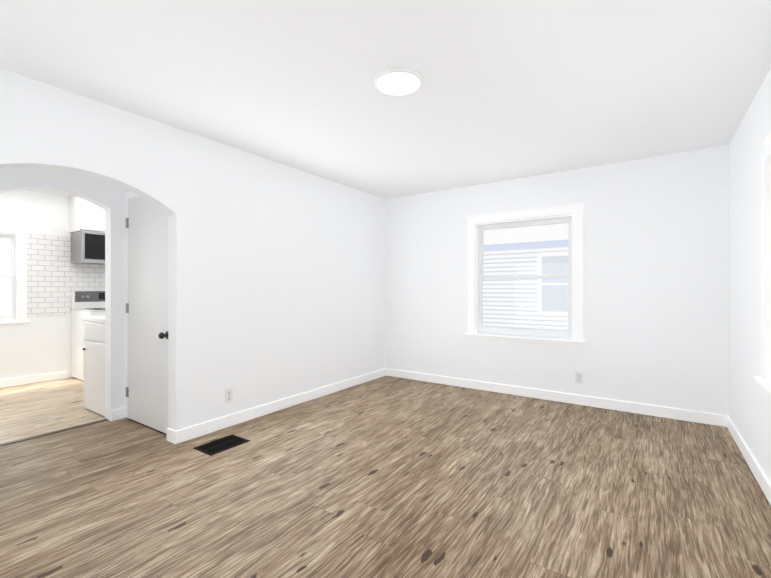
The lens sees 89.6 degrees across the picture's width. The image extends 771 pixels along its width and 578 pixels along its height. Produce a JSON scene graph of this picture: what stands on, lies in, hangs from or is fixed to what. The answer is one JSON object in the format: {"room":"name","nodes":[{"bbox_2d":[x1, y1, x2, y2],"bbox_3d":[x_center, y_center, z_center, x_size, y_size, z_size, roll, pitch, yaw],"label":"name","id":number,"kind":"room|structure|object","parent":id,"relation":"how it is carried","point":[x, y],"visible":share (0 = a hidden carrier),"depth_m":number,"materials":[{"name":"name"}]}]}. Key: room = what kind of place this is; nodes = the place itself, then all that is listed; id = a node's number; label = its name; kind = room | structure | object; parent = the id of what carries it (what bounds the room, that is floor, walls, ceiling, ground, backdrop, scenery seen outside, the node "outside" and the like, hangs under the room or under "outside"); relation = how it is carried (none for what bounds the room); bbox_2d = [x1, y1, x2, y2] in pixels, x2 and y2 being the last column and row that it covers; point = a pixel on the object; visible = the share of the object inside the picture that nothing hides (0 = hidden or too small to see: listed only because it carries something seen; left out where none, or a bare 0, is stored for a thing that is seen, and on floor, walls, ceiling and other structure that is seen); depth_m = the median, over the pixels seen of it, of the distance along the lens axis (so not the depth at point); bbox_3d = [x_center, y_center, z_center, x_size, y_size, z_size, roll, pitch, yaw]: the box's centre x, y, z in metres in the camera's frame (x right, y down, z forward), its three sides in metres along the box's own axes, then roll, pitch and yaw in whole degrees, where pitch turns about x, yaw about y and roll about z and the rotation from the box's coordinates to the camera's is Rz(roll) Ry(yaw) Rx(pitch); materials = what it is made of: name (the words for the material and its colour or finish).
{"room":"empty living room","nodes":[
{"label":"empty living room","id":0,"kind":"room"},
{"bbox_2d":[0,190,70,379],"bbox_3d":[-4.753,-0.025,4.631,0.120,2.440,3.840,0,0,34],"label":"wall","id":1,"kind":"structure","parent":0,"point":[38,345],"depth_m":4.96,"materials":[{"name":"white paint"}]},
{"bbox_2d":[0,225,29,324],"bbox_3d":[-4.818,-0.172,4.505,0.145,1.197,1.020,0,0,34],"label":"kitchen window","id":2,"kind":"structure","parent":1,"relation":"in","point":[18,264],"depth_m":4.82,"materials":[{"name":"white paint"}]},
{"bbox_2d":[0,371,66,387],"bbox_3d":[-4.992,1.145,4.158,0.016,0.100,2.550,0,0,34],"label":"baseboard","id":3,"kind":"structure","parent":1,"relation":"attached to","point":[24,380],"depth_m":4.91,"materials":[{"name":"white paint"}]},
{"bbox_2d":[27,233,104,316],"bbox_3d":[-4.101,-0.175,5.475,0.008,1.060,1.470,0,0,34],"label":"tile panel","id":4,"kind":"object","parent":1,"relation":"attached to","point":[55,276],"visible":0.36,"depth_m":5.09,"materials":[{"name":"white tile"}]},
{"bbox_2d":[0,167,128,420],"bbox_3d":[-2.728,-0.026,3.252,0.120,2.440,3.600,0,0,34],"label":"wall","id":5,"kind":"structure","parent":0,"point":[109,198],"depth_m":3.52,"materials":[{"name":"white paint"}]},
{"bbox_2d":[0,68,385,430],"bbox_3d":[-1.481,-0.026,3.307,0.120,2.440,5.095,0,0,34],"label":"wall","id":6,"kind":"structure","parent":0,"point":[276,281],"depth_m":3.42,"materials":[{"name":"white paint"}]},
{"bbox_2d":[225,388,232,402],"bbox_3d":[-1.359,0.924,3.371,0.008,0.115,0.070,0,0,34],"label":"electrical outlet","id":7,"kind":"object","parent":6,"relation":"attached to","point":[228,395],"visible":1,"depth_m":3.37,"materials":[{"name":"white plastic"}]},
{"bbox_2d":[172,368,387,443],"bbox_3d":[-0.812,1.145,4.167,0.016,0.100,2.868,0,0,34],"label":"baseboard","id":8,"kind":"structure","parent":6,"relation":"attached to","point":[214,425],"depth_m":3.67,"materials":[{"name":"white paint"}]},
{"bbox_2d":[0,376,770,577],"bbox_3d":[-1.374,1.244,3.233,7.280,0.100,5.335,0,0,34],"label":"floor","id":9,"kind":"structure","parent":0,"point":[388,477],"depth_m":2.27,"materials":[{"name":"brown wood"}]},
{"bbox_2d":[0,419,107,445],"bbox_3d":[-2.747,1.191,3.246,0.055,0.006,0.730,0,0,34],"label":"threshold","id":10,"kind":"object","parent":9,"relation":"on","point":[44,434],"depth_m":3.21,"materials":[{"name":"brown"}]},
{"bbox_2d":[71,290,104,380],"bbox_3d":[-3.742,0.597,5.357,0.709,1.173,0.760,0,0,34],"label":"stove","id":11,"kind":"object","parent":9,"relation":"on","point":[87,302],"visible":0.29,"depth_m":5.19,"materials":[{"name":"white metal"}]},
{"bbox_2d":[82,315,104,415],"bbox_3d":[-2.643,0.734,3.980,0.551,0.918,0.639,0,0,34],"label":"base cabinet","id":12,"kind":"object","parent":9,"relation":"on","point":[94,364],"visible":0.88,"depth_m":3.72,"materials":[{"name":"white wood"}]},
{"bbox_2d":[193,434,249,455],"bbox_3d":[-1.252,1.191,2.977,0.230,0.006,0.330,0,0,34],"label":"floor vent","id":13,"kind":"object","parent":9,"relation":"in","point":[211,448],"visible":1,"depth_m":2.97,"materials":[{"name":"black metal"}]},
{"bbox_2d":[0,0,770,198],"bbox_3d":[-1.374,-1.296,3.234,7.280,0.100,5.335,0,0,34],"label":"ceiling","id":14,"kind":"structure","parent":0,"point":[511,89],"depth_m":2.26,"materials":[{"name":"white paint"}]},
{"bbox_2d":[69,196,104,232],"bbox_3d":[-3.829,-1.001,5.555,0.348,0.484,1.028,0,0,34],"label":"upper cabinet","id":15,"kind":"object","parent":14,"relation":"hanging from","point":[84,215],"visible":0.19,"depth_m":5.14,"materials":[{"name":"white wood"}]},
{"bbox_2d":[71,231,104,264],"bbox_3d":[-3.856,-0.550,5.435,0.439,0.410,0.760,0,0,34],"label":"over-the-range microwave","id":16,"kind":"object","parent":15,"relation":"attached to","point":[87,247],"visible":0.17,"depth_m":5.13,"materials":[{"name":"silver metal"}]},
{"bbox_2d":[373,67,423,95],"bbox_3d":[0.076,-1.237,2.334,0.306,0.018,0.306,0,0,34],"label":"recessed light","id":17,"kind":"object","parent":14,"relation":"in","point":[398,81],"visible":0.98,"depth_m":2.32,"materials":[{"name":"white plastic"}]},
{"bbox_2d":[386,145,728,415],"bbox_3d":[1.520,-0.025,4.417,3.830,2.440,0.120,0,0,34],"label":"wall","id":18,"kind":"structure","parent":0,"point":[656,280],"depth_m":3.86,"materials":[{"name":"white paint"}]},
{"bbox_2d":[465,202,586,345],"bbox_3d":[1.537,-0.149,4.372,1.310,1.472,0.165,0,0,34],"label":"window","id":19,"kind":"structure","parent":18,"relation":"in","point":[574,276],"depth_m":4.31,"materials":[{"name":"white paint"}]},
{"bbox_2d":[388,369,723,426],"bbox_3d":[1.472,1.145,4.365,3.570,0.100,0.020,0,0,34],"label":"baseboard","id":20,"kind":"structure","parent":18,"relation":"attached to","point":[645,409],"depth_m":4.03,"materials":[{"name":"white paint"}]},
{"bbox_2d":[575,372,582,382],"bbox_3d":[2.000,0.914,4.012,0.070,0.115,0.008,0,0,34],"label":"electrical outlet","id":21,"kind":"object","parent":18,"relation":"attached to","point":[578,377],"visible":1,"depth_m":4.01,"materials":[{"name":"white plastic"}]},
{"bbox_2d":[729,69,770,482],"bbox_3d":[1.551,-0.027,1.168,0.120,2.440,5.215,0,0,34],"label":"wall","id":22,"kind":"structure","parent":0,"point":[750,407],"depth_m":2.69,"materials":[{"name":"white paint"}]},
{"bbox_2d":[724,415,770,504],"bbox_3d":[1.527,1.143,1.257,0.020,0.100,5.095,0,0,34],"label":"baseboard","id":23,"kind":"structure","parent":22,"relation":"attached to","point":[757,471],"depth_m":2.56,"materials":[{"name":"white paint"}]},
{"bbox_2d":[753,132,770,394],"bbox_3d":[1.885,-0.146,1.707,0.165,1.402,1.420,0,0,34],"label":"window","id":24,"kind":"structure","parent":22,"relation":"in","point":[763,382],"depth_m":2.22,"materials":[{"name":"white paint"}]},
{"bbox_3d":[-2.003,-0.026,3.429,0.880,2.440,0.120,0,0,34],"label":"wall","id":25,"kind":"structure","parent":0,"visible":0},
{"bbox_2d":[126,191,165,434],"bbox_3d":[-2.046,0.149,3.365,0.878,2.090,0.030,0,0,34],"label":"door frame","id":26,"kind":"structure","parent":25,"relation":"attached to","point":[130,194],"depth_m":3.60,"materials":[{"name":"white paint"}]},
{"bbox_2d":[126,196,167,432],"bbox_3d":[-2.052,0.178,3.323,0.813,2.008,0.107,0,0,34],"label":"door","id":27,"kind":"structure","parent":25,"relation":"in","point":[147,339],"depth_m":3.34,"materials":[{"name":"white paint"}]},
{"label":"outside","id":28,"kind":"structure","parent":0,"visible":0},
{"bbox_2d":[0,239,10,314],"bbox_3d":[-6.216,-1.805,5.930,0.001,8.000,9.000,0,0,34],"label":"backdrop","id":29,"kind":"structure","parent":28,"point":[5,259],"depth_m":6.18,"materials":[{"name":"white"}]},
{"bbox_2d":[483,223,568,330],"bbox_3d":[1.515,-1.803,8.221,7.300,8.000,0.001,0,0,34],"label":"window glass","id":30,"kind":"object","parent":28,"point":[496,239],"depth_m":7.41,"materials":[{"name":"clear glass"}]}
]}

